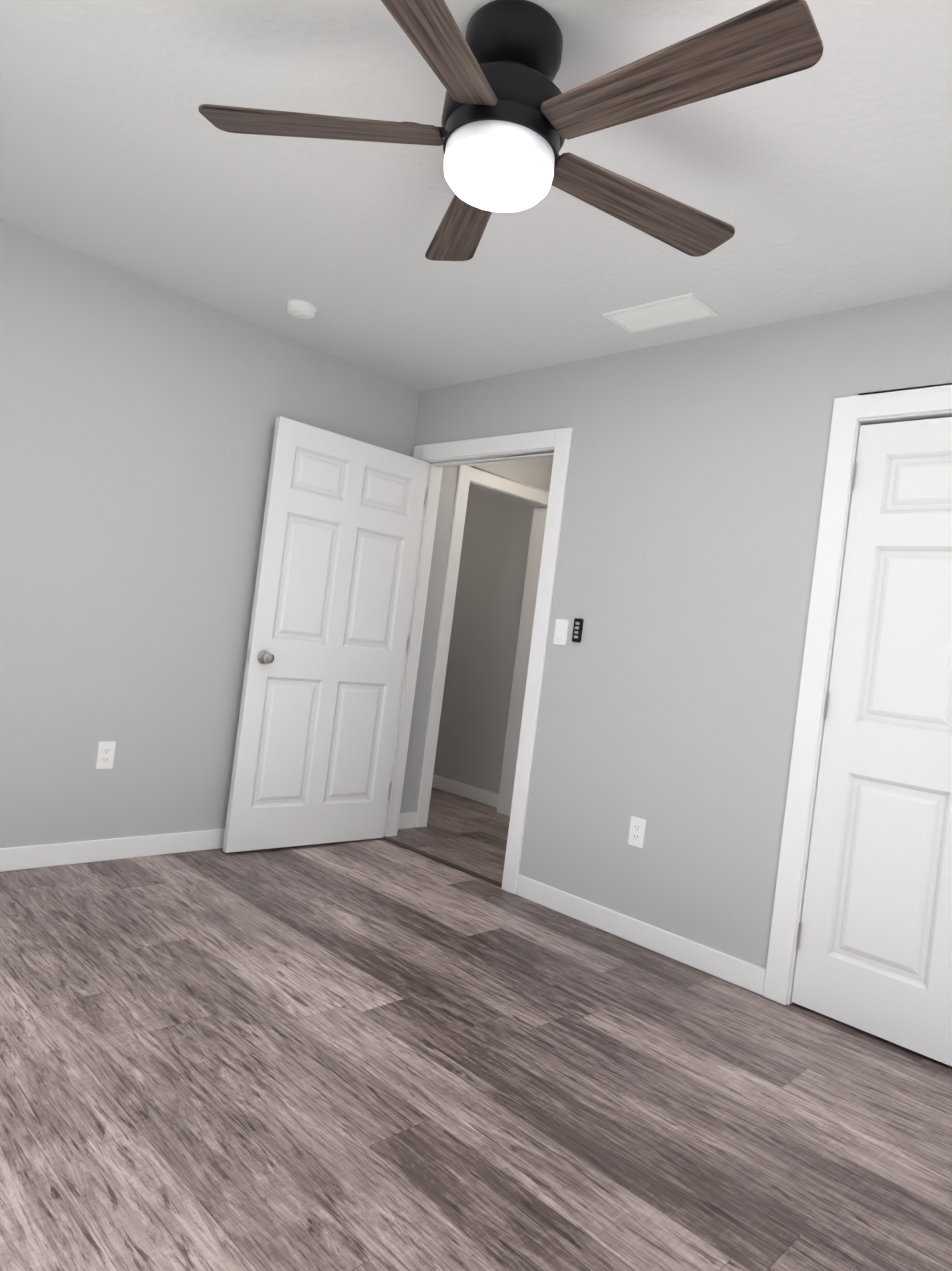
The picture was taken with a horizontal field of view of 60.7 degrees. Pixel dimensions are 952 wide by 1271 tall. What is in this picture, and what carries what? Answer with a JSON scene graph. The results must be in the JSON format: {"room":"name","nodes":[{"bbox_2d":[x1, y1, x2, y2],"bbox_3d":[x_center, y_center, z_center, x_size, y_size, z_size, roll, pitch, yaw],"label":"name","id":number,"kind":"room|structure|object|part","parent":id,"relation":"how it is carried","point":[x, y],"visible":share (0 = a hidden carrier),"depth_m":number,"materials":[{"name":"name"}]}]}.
{"room":"empty bedroom","nodes":[
{"label":"empty bedroom","id":0,"kind":"room"},
{"bbox_2d":[0,220,552,847],"bbox_3d":[-1.183,-0.225,3.796,0.115,2.440,4.630,7,-1,44],"label":"wall","id":1,"kind":"structure","parent":0,"point":[138,414],"depth_m":3.44,"materials":[{"name":"grey paint"}]},
{"bbox_2d":[95,741,115,768],"bbox_3d":[-1.555,0.503,3.416,0.008,0.115,0.070,7,-1,44],"label":"outlet","id":2,"kind":"object","parent":1,"relation":"attached to","point":[105,755],"visible":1,"depth_m":3.41,"materials":[{"name":"white plastic"}]},
{"bbox_2d":[0,829,224,871],"bbox_3d":[-1.396,0.930,3.624,0.013,0.092,2.288,7,-1,44],"label":"baseboard","id":3,"kind":"structure","parent":1,"relation":"attached to","point":[36,856],"depth_m":3.44,"materials":[{"name":"white wood"}]},
{"bbox_2d":[398,812,417,828],"bbox_3d":[-0.430,1.055,4.620,0.013,0.092,0.243,7,-1,44],"label":"baseboard","id":4,"kind":"structure","parent":1,"relation":"attached to","point":[407,820],"depth_m":4.65,"materials":[{"name":"white wood"}]},
{"bbox_2d":[416,465,548,827],"bbox_3d":[0.054,0.089,5.089,0.149,2.132,0.926,7,-1,44],"label":"door frame","id":5,"kind":"structure","parent":1,"relation":"attached to","point":[536,499],"depth_m":5.02,"materials":[{"name":"white wood"}]},
{"bbox_2d":[0,787,951,1270],"bbox_3d":[-0.354,1.149,2.761,6.330,0.100,4.945,7,-1,44],"label":"floor","id":6,"kind":"structure","parent":0,"point":[368,1055],"depth_m":2.04,"materials":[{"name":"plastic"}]},
{"bbox_2d":[381,836,501,886],"bbox_3d":[-0.182,1.125,4.074,0.905,0.006,0.043,7,-1,44],"label":"transition strip","id":7,"kind":"object","parent":6,"relation":"on","point":[460,868],"visible":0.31,"depth_m":4.04,"materials":[{"name":"grey"}]},
{"bbox_2d":[0,0,951,390],"bbox_3d":[-0.046,-1.372,2.777,6.330,0.100,4.945,7,-1,44],"label":"ceiling","id":8,"kind":"structure","parent":0,"point":[822,184],"depth_m":2.36,"materials":[{"name":"white paint"}]},
{"bbox_2d":[286,300,316,319],"bbox_3d":[-0.746,-1.382,3.467,0.132,0.041,0.132,7,-1,44],"label":"smoke detector","id":9,"kind":"object","parent":8,"relation":"attached to","point":[300,309],"visible":1,"depth_m":3.43,"materials":[{"name":"white plastic"}]},
{"bbox_2d":[198,0,823,260],"bbox_3d":[0.100,-1.131,1.750,1.262,0.356,1.302,7,-1,44],"label":"ceiling fan","id":10,"kind":"object","parent":8,"relation":"hanging from","point":[514,117],"visible":1,"depth_m":1.67,"materials":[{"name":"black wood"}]},
{"bbox_3d":[-0.341,-1.132,1.810,0.537,0.008,0.144,8,13,5],"label":"blade","id":11,"kind":"part","parent":10,"relation":"part of","materials":[{"name":"brown wood"}]},
{"bbox_3d":[-0.104,-1.085,1.402,0.144,0.008,0.537,20,7,22],"label":"blade","id":12,"kind":"part","parent":10,"relation":"part of","materials":[{"name":"brown wood"}]},
{"bbox_3d":[-0.029,-1.104,2.166,0.144,0.008,0.537,-4,5,-12],"label":"blade","id":13,"kind":"part","parent":10,"relation":"part of","materials":[{"name":"brown wood"}]},
{"bbox_3d":[0.402,-1.040,1.978,0.537,0.008,0.144,6,-8,-31],"label":"blade","id":14,"kind":"part","parent":10,"relation":"part of","materials":[{"name":"brown wood"}]},
{"bbox_3d":[0.356,-1.028,1.506,0.537,0.008,0.144,9,-8,41],"label":"blade","id":15,"kind":"part","parent":10,"relation":"part of","materials":[{"name":"brown wood"}]},
{"bbox_2d":[602,293,718,333],"bbox_3d":[0.700,-1.223,3.102,0.391,0.010,0.200,7,-1,44],"label":"ceiling vent","id":16,"kind":"object","parent":8,"relation":"in","point":[683,308],"visible":1,"depth_m":3.08,"materials":[{"name":"white plastic"}]},
{"bbox_2d":[433,487,532,793],"bbox_3d":[0.392,-0.022,5.562,3.280,2.440,0.115,7,-1,44],"label":"wall","id":17,"kind":"structure","parent":0,"point":[482,651],"depth_m":5.80,"materials":[{"name":"grey paint"}]},
{"bbox_2d":[432,775,498,807],"bbox_3d":[-0.321,1.077,6.027,1.567,0.092,0.013,7,-1,44],"label":"baseboard","id":18,"kind":"structure","parent":17,"relation":"attached to","point":[467,791],"depth_m":5.77,"materials":[{"name":"white wood"}]},
{"bbox_2d":[412,289,951,968],"bbox_3d":[1.152,0.055,2.960,4.418,2.440,0.115,7,-1,44],"label":"wall","id":19,"kind":"structure","parent":0,"point":[684,571],"depth_m":3.20,"materials":[{"name":"grey paint"}]},
{"bbox_2d":[383,427,572,893],"bbox_3d":[-0.030,0.073,4.104,1.081,2.132,0.149,7,-1,44],"label":"door frame","id":20,"kind":"structure","parent":19,"relation":"attached to","point":[555,444],"depth_m":3.86,"materials":[{"name":"white wood"}]},
{"bbox_2d":[223,416,428,852],"bbox_3d":[-0.709,0.034,4.079,0.153,2.020,0.939,7,-1,44],"label":"entry door","id":21,"kind":"structure","parent":20,"relation":"attached to","point":[326,650],"depth_m":4.00,"materials":[{"name":"white paint"}]},
{"bbox_2d":[553,619,568,644],"bbox_3d":[0.377,-0.015,3.631,0.070,0.115,0.012,7,-1,44],"label":"switch plate","id":22,"kind":"object","parent":19,"relation":"attached to","point":[560,632],"visible":1,"depth_m":3.63,"materials":[{"name":"white plastic"}]},
{"bbox_2d":[572,618,583,641],"bbox_3d":[0.445,-0.023,3.564,0.042,0.104,0.015,7,-1,44],"label":"switch","id":23,"kind":"object","parent":19,"relation":"attached to","point":[577,630],"visible":1,"depth_m":3.56,"materials":[{"name":"black plastic"}]},
{"bbox_2d":[628,816,645,847],"bbox_3d":[0.647,0.791,3.272,0.070,0.115,0.008,7,-1,44],"label":"outlet","id":24,"kind":"object","parent":19,"relation":"attached to","point":[637,831],"visible":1,"depth_m":3.27,"materials":[{"name":"white plastic"}]},
{"bbox_2d":[515,874,765,995],"bbox_3d":[0.601,1.172,3.266,1.169,0.092,0.013,7,-1,44],"label":"baseboard","id":25,"kind":"structure","parent":19,"relation":"attached to","point":[730,969],"depth_m":3.19,"materials":[{"name":"white wood"}]},
{"bbox_2d":[763,382,951,1004],"bbox_3d":[1.887,0.300,2.206,1.996,2.122,0.134,7,-1,44],"label":"trim","id":26,"kind":"structure","parent":19,"relation":"attached to","point":[851,415],"depth_m":2.81,"materials":[{"name":"white wood"}]},
{"bbox_2d":[791,417,951,1065],"bbox_3d":[1.520,0.304,2.489,0.915,2.005,0.094,7,-1,44],"label":"closet door","id":27,"kind":"structure","parent":19,"relation":"in","point":[874,945],"depth_m":2.67,"materials":[{"name":"white paint"}]}
]}

